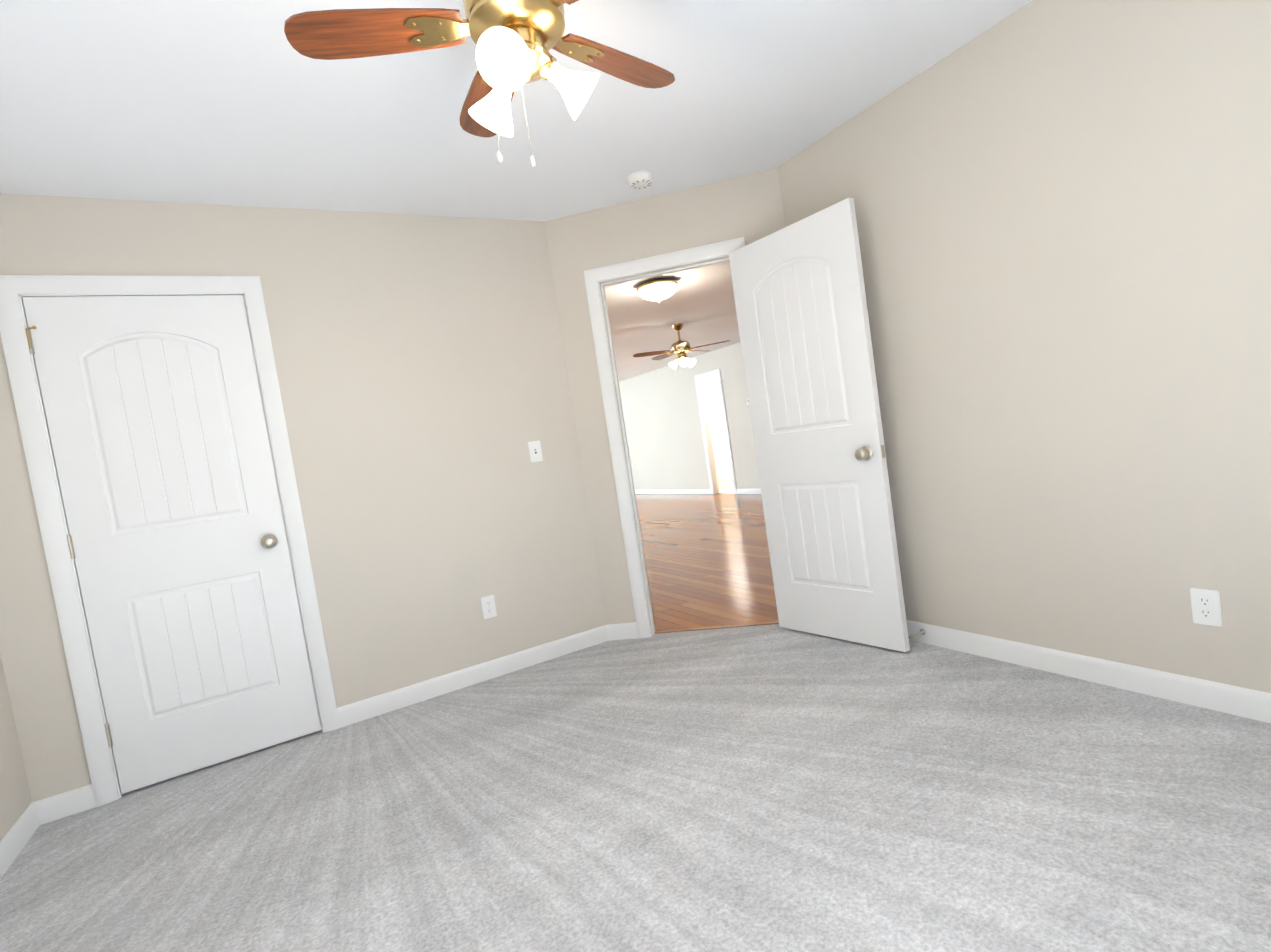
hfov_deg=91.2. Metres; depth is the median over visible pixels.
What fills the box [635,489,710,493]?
baseboard
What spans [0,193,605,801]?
wall
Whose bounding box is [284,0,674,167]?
fan
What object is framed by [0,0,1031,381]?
ceiling
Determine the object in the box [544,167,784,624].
wall
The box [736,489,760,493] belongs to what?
baseboard
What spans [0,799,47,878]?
baseboard
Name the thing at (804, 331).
entry door
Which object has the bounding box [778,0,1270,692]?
wall
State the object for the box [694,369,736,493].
door frame
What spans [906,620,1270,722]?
baseboard
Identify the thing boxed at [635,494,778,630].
floor
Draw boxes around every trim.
[655,621,778,633]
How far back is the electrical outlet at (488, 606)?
3.31 m
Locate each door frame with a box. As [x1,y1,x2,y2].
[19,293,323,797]
[584,237,744,638]
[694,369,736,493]
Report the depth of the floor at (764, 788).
1.86 m
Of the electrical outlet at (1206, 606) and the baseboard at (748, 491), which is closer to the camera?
the electrical outlet at (1206, 606)
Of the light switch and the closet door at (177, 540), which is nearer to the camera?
the closet door at (177, 540)
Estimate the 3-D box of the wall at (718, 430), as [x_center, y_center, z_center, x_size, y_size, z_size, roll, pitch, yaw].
[2.518,-1.098,11.385,2.460,2.480,1.700,-10,4,-30]
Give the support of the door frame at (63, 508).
attached to the wall at (422, 377)
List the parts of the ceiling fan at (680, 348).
blade, blade, motor, blade, blade, blade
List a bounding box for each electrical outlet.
[481,595,496,618]
[1190,588,1221,626]
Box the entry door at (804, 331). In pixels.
[729,198,909,651]
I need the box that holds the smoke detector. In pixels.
[627,171,653,188]
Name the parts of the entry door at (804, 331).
knob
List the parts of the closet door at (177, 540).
knob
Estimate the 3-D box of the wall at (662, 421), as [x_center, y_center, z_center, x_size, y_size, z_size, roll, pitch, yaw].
[2.172,-0.937,9.420,0.120,2.440,15.480,-10,4,-30]
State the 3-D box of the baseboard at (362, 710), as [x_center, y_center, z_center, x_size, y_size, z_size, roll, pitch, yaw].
[-0.694,1.020,3.279,1.588,0.092,0.134,-10,4,-30]
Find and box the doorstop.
[908,629,925,638]
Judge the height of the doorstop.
0.028 m
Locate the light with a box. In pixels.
[636,278,677,301]
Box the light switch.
[528,440,542,462]
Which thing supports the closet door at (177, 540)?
in the wall at (422, 377)
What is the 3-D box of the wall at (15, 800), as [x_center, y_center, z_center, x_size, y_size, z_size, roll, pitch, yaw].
[-1.593,0.112,0.632,0.120,2.440,3.884,-10,4,-30]
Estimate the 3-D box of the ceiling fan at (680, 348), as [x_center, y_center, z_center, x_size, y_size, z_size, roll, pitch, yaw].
[0.512,-1.554,7.495,1.148,0.522,1.107,-10,4,-30]
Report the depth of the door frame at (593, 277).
3.53 m
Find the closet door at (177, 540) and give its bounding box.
[22,295,320,793]
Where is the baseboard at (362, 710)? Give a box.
[337,622,637,727]
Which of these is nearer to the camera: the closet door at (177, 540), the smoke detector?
the closet door at (177, 540)
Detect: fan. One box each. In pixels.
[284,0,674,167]
[633,323,729,369]
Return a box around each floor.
[0,624,1270,951]
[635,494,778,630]
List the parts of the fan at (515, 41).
blade, blade, motor, blade, blade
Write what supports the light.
attached to the ceiling
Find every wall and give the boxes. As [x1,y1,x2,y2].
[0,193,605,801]
[0,653,31,840]
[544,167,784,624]
[619,342,760,493]
[704,375,734,493]
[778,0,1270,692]
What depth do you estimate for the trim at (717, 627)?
3.58 m

